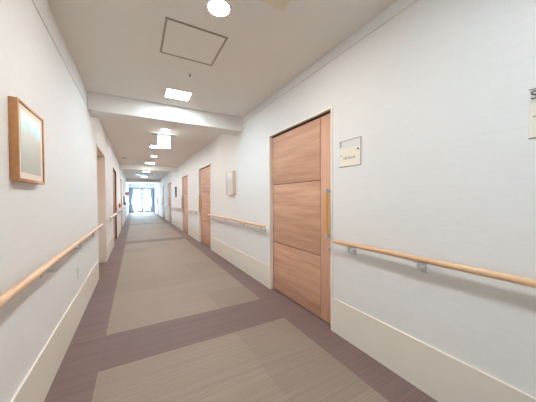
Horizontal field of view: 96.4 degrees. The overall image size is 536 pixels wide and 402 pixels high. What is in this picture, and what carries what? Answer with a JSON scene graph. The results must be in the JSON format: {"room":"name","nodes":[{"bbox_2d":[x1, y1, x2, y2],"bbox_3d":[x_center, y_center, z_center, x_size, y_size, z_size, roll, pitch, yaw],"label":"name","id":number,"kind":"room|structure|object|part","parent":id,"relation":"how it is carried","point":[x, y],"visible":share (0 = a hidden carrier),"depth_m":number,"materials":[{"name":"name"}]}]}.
{"room":"hospital interior","nodes":[
{"label":"hospital interior","id":0,"kind":"room"},
{"bbox_2d":[0,0,128,401],"bbox_3d":[-5.628,-0.165,8.884,0.260,2.463,26.000,-1,1,-29],"label":"wall","id":1,"kind":"structure","parent":0,"point":[38,222],"depth_m":1.47,"materials":[{"name":"paint"}]},
{"bbox_2d":[8,96,44,184],"bbox_3d":[-1.214,-0.284,1.216,0.032,0.372,0.350,-1,1,-29],"label":"framed picture","id":2,"kind":"object","parent":1,"relation":"attached to","point":[25,127],"visible":1,"depth_m":1.15,"materials":[{"name":"orange wood"}]},
{"bbox_2d":[20,110,40,175],"bbox_3d":[-1.205,-0.284,1.221,0.001,0.286,0.264,-1,1,-29],"label":"artwork","id":3,"kind":"object","parent":2,"relation":"attached to","point":[30,127],"depth_m":1.20},
{"bbox_2d":[0,223,102,307],"bbox_3d":[-0.889,0.392,0.696,0.080,0.108,6.294,-1,1,-29],"label":"handrail","id":4,"kind":"object","parent":1,"relation":"attached to","point":[17,288],"visible":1,"depth_m":1.21,"materials":[{"name":"brown wood"}]},
{"bbox_2d":[32,0,86,104],"bbox_3d":[-0.700,-1.100,0.239,0.003,0.006,5.880,-1,1,-29],"label":"rail","id":5,"kind":"object","parent":1,"relation":"attached to","point":[32,0],"visible":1,"depth_m":1.68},
{"bbox_2d":[10,210,128,401],"bbox_3d":[-5.505,0.917,8.966,0.010,0.297,25.760,-1,1,-29],"label":"baseboard","id":6,"kind":"structure","parent":1,"relation":"attached to","point":[35,386],"depth_m":1.64,"materials":[{"name":"beige plastic"}]},
{"bbox_2d":[77,265,79,278],"bbox_3d":[-1.802,0.668,2.280,0.012,0.120,0.070,-1,1,-29],"label":"outlet plate","id":7,"kind":"object","parent":1,"relation":"attached to","point":[78,267],"visible":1,"depth_m":2.26,"materials":[{"name":"white plastic"}]},
{"bbox_2d":[96,144,106,262],"bbox_3d":[-2.832,0.137,3.943,0.176,1.982,1.102,-1,1,-29],"label":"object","id":8,"kind":"structure","parent":1,"relation":"in","point":[101,182],"depth_m":4.42,"materials":[{"name":"brown wood"}]},
{"bbox_2d":[113,168,116,240],"bbox_3d":[-4.244,0.105,6.522,0.205,1.982,1.102,-1,1,-29],"label":"door","id":9,"kind":"structure","parent":1,"relation":"in","point":[114,171],"depth_m":6.98,"materials":[{"name":"brown wood"}]},
{"bbox_3d":[-4.264,0.115,6.619,0.005,1.936,0.874,-1,1,-29],"label":"panel","id":10,"kind":"part","parent":9,"relation":"part of","materials":[{"name":"brown wood"}]},
{"bbox_2d":[120,178,121,226],"bbox_3d":[-5.886,0.068,9.499,0.220,1.982,1.102,-1,1,-29],"label":"door","id":11,"kind":"structure","parent":1,"relation":"in","point":[120,178],"depth_m":9.78,"materials":[{"name":"brown wood"}]},
{"bbox_2d":[128,184,154,212],"bbox_3d":[-10.913,-0.318,20.749,2.000,2.463,0.120,-1,1,-29],"label":"wall","id":12,"kind":"structure","parent":0,"point":[129,185],"depth_m":20.63,"materials":[{"name":"paint"}]},
{"bbox_2d":[134,189,151,211],"bbox_3d":[-10.912,-0.132,20.752,1.800,2.030,0.080,-1,1,-29],"label":"window","id":13,"kind":"structure","parent":12,"relation":"in","point":[142,198],"depth_m":20.74,"materials":[{"name":"white metal"}]},
{"bbox_3d":[-11.231,-0.127,20.554,0.950,1.930,0.028,-1,1,-29],"label":"sash","id":14,"kind":"part","parent":13,"relation":"part of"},
{"bbox_3d":[-10.847,-1.178,20.609,1.990,0.095,0.170,-1,1,-29],"label":"rail","id":15,"kind":"object","parent":12,"relation":"attached to","visible":0},
{"bbox_2d":[129,189,133,212],"bbox_3d":[-11.533,-0.110,20.202,0.360,2.010,0.080,-1,1,-29],"label":"curtain","id":16,"kind":"object","parent":15,"relation":"hanging from","point":[131,191],"visible":0.91,"depth_m":20.21,"materials":[{"name":"blue fabric"}]},
{"bbox_2d":[150,189,154,211],"bbox_3d":[-10.116,-0.130,20.987,0.360,2.010,0.080,-1,1,-29],"label":"curtain","id":17,"kind":"object","parent":15,"relation":"hanging from","point":[152,191],"visible":0.98,"depth_m":20.99,"materials":[{"name":"blue fabric"}]},
{"bbox_2d":[47,0,396,183],"bbox_3d":[-4.712,-1.458,9.376,2.550,0.100,26.200,-1,1,-29],"label":"ceiling","id":18,"kind":"structure","parent":0,"point":[114,46],"depth_m":2.11,"materials":[{"name":"paint"}]},
{"bbox_2d":[126,179,160,182],"bbox_3d":[-8.161,-1.391,15.755,2.000,0.193,0.300,-1,1,-29],"label":"beam","id":19,"kind":"structure","parent":18,"relation":"attached to","point":[127,180],"depth_m":15.64,"materials":[{"name":"paint"}]},
{"bbox_2d":[136,173,153,175],"bbox_3d":[-6.343,-1.426,12.360,0.840,0.040,0.840,-1,1,-29],"label":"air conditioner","id":20,"kind":"object","parent":18,"relation":"attached to","point":[149,174],"visible":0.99,"depth_m":12.24,"materials":[{"name":"white plastic"}]},
{"bbox_2d":[119,163,177,171],"bbox_3d":[-4.573,-1.311,9.283,2.000,0.193,0.300,-1,1,-29],"label":"beam","id":21,"kind":"structure","parent":18,"relation":"attached to","point":[121,166],"depth_m":9.14,"materials":[{"name":"paint"}]},
{"bbox_2d":[152,133,175,148],"bbox_3d":[-2.092,-1.215,4.828,0.430,0.275,0.100,-1,1,-29],"label":"hanging sign","id":22,"kind":"object","parent":18,"relation":"hanging from","point":[163,140],"visible":1,"depth_m":4.80,"materials":[{"name":"white plastic"}]},
{"bbox_3d":[-2.093,-1.343,4.826,0.430,0.020,0.100,-1,1,-29],"label":"ceiling plate","id":23,"kind":"part","parent":22,"relation":"part of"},
{"bbox_2d":[87,91,242,135],"bbox_3d":[-1.349,-1.227,3.467,2.000,0.218,0.300,-1,1,-29],"label":"beam","id":24,"kind":"structure","parent":18,"relation":"attached to","point":[99,105],"depth_m":3.27,"materials":[{"name":"paint"}]},
{"bbox_2d":[164,88,192,100],"bbox_3d":[-1.114,-1.326,2.968,0.300,0.006,0.270,-1,1,-29],"label":"recessed light","id":25,"kind":"object","parent":18,"relation":"in","point":[170,93],"visible":1,"depth_m":2.95,"materials":[{"name":"white plastic"}]},
{"bbox_2d":[160,17,227,65],"bbox_3d":[-0.635,-1.315,2.010,0.464,0.005,0.464,-1,1,-29],"label":"ceiling hatch","id":26,"kind":"object","parent":18,"relation":"attached to","point":[179,39],"visible":1,"depth_m":1.97,"materials":[{"name":"white paint"}]},
{"bbox_2d":[206,0,231,17],"bbox_3d":[-0.331,-1.310,1.618,0.170,0.006,0.170,-1,1,-29],"label":"recessed light","id":27,"kind":"object","parent":18,"relation":"in","point":[217,8],"visible":1,"depth_m":1.61,"materials":[{"name":"white plastic"}]},
{"bbox_2d":[259,0,290,10],"bbox_3d":[0.024,-1.303,1.369,0.400,0.016,0.400,-1,1,-29],"label":"ceiling panel","id":28,"kind":"object","parent":18,"relation":"attached to","point":[281,5],"visible":1,"depth_m":1.57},
{"bbox_2d":[44,212,437,401],"bbox_3d":[-4.699,1.104,9.415,2.550,0.100,26.200,-1,1,-29],"label":"floor","id":29,"kind":"structure","parent":0,"point":[166,317],"depth_m":1.96,"materials":[{"name":"carpet"}]},
{"bbox_2d":[155,0,535,397],"bbox_3d":[-3.682,-0.191,9.962,0.190,2.463,26.000,-1,1,-29],"label":"wall","id":30,"kind":"structure","parent":0,"point":[438,96],"depth_m":1.41,"materials":[{"name":"paint"}]},
{"bbox_2d":[157,188,158,213],"bbox_3d":[-8.230,-0.051,18.049,0.130,1.982,1.132,-1,1,-29],"label":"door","id":31,"kind":"structure","parent":30,"relation":"in","point":[157,188],"depth_m":18.38,"materials":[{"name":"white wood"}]},
{"bbox_2d":[162,185,164,217],"bbox_3d":[-6.281,-0.007,14.533,0.130,1.982,1.132,-1,1,-29],"label":"door","id":32,"kind":"structure","parent":30,"relation":"in","point":[163,198],"depth_m":14.94,"materials":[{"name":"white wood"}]},
{"bbox_3d":[-6.229,0.005,14.455,0.005,1.936,0.904,-1,1,-29],"label":"panel","id":33,"kind":"part","parent":32,"relation":"part of","materials":[{"name":"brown wood"}]},
{"bbox_2d":[168,182,171,221],"bbox_3d":[-4.836,0.025,11.927,0.130,1.982,1.132,-1,1,-29],"label":"door","id":34,"kind":"structure","parent":30,"relation":"in","point":[169,184],"depth_m":12.16,"materials":[{"name":"brown wood"}]},
{"bbox_3d":[-4.784,0.037,11.848,0.005,1.936,0.904,-1,1,-29],"label":"panel","id":35,"kind":"part","parent":34,"relation":"part of","materials":[{"name":"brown wood"}]},
{"bbox_2d":[174,187,176,196],"bbox_3d":[-3.912,-0.421,10.118,0.055,0.420,0.340,-1,1,-29],"label":"framed picture","id":36,"kind":"object","parent":30,"relation":"attached to","point":[175,188],"visible":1,"depth_m":9.98,"materials":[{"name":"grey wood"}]},
{"bbox_2d":[182,174,187,232],"bbox_3d":[-2.863,0.070,8.367,0.130,1.982,1.132,-1,1,-29],"label":"door","id":37,"kind":"structure","parent":30,"relation":"in","point":[185,177],"depth_m":8.53,"materials":[{"name":"brown wood"}]},
{"bbox_3d":[-2.811,0.081,8.289,0.005,1.936,0.904,-1,1,-29],"label":"panel","id":38,"kind":"part","parent":37,"relation":"part of","materials":[{"name":"brown wood"}]},
{"bbox_2d":[198,164,210,246],"bbox_3d":[-1.559,0.099,6.014,0.130,1.982,1.132,-1,1,-29],"label":"door","id":39,"kind":"structure","parent":30,"relation":"in","point":[204,196],"depth_m":6.10,"materials":[{"name":"brown wood"}]},
{"bbox_3d":[-1.507,0.111,5.936,0.005,1.936,0.904,-1,1,-29],"label":"panel","id":40,"kind":"part","parent":39,"relation":"part of","materials":[{"name":"brown wood"}]},
{"bbox_2d":[226,171,235,194],"bbox_3d":[-0.659,-0.333,4.250,0.055,0.400,0.320,-1,1,-29],"label":"framed picture","id":41,"kind":"object","parent":30,"relation":"attached to","point":[230,176],"visible":1,"depth_m":4.20,"materials":[{"name":"brown wood"}]},
{"bbox_2d":[227,172,232,193],"bbox_3d":[-0.678,-0.333,4.239,0.001,0.364,0.284,-1,1,-29],"label":"artwork","id":42,"kind":"object","parent":41,"relation":"attached to","point":[229,174],"depth_m":4.22},
{"bbox_2d":[208,214,265,231],"bbox_3d":[-0.676,0.336,4.272,0.080,0.108,2.704,-1,1,-29],"label":"handrail","id":43,"kind":"object","parent":30,"relation":"attached to","point":[210,215],"visible":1,"depth_m":3.77,"materials":[{"name":"brown wood"}]},
{"bbox_2d":[269,105,332,329],"bbox_3d":[0.324,0.141,2.617,0.130,1.982,1.132,-1,1,-29],"label":"door","id":44,"kind":"structure","parent":30,"relation":"in","point":[301,152],"depth_m":2.53,"materials":[{"name":"brown wood"}]},
{"bbox_3d":[0.285,0.151,2.703,0.005,1.936,0.904,-1,1,-29],"label":"panel","id":45,"kind":"part","parent":44,"relation":"part of","materials":[{"name":"brown wood"}]},
{"bbox_2d":[246,0,417,120],"bbox_3d":[1.046,-1.224,1.205,0.003,0.006,5.880,-1,1,-29],"label":"crown molding","id":46,"kind":"structure","parent":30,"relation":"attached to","point":[416,0],"depth_m":1.92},
{"bbox_2d":[155,209,535,401],"bbox_3d":[-3.764,0.893,9.931,0.010,0.297,25.760,-1,1,-29],"label":"baseboard","id":47,"kind":"structure","parent":30,"relation":"attached to","point":[443,377],"depth_m":1.53,"materials":[{"name":"beige plastic"}]},
{"bbox_2d":[339,136,360,167],"bbox_3d":[0.655,-0.395,1.925,0.008,0.215,0.220,-1,1,-29],"label":"door sign","id":48,"kind":"object","parent":30,"relation":"attached to","point":[351,156],"visible":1,"depth_m":1.92,"materials":[{"name":"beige plastic"}]},
{"bbox_2d":[333,239,535,287],"bbox_3d":[1.444,0.383,0.448,0.080,0.108,3.599,-1,1,-29],"label":"handrail","id":49,"kind":"object","parent":30,"relation":"attached to","point":[418,260],"visible":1,"depth_m":1.29,"materials":[{"name":"brown wood"}]},
{"bbox_2d":[528,88,535,138],"bbox_3d":[1.195,-0.382,0.952,0.008,0.215,0.220,-1,1,-29],"label":"door sign","id":50,"kind":"object","parent":30,"relation":"attached to","point":[532,115],"visible":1,"depth_m":1.04,"materials":[{"name":"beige plastic"}]}
]}

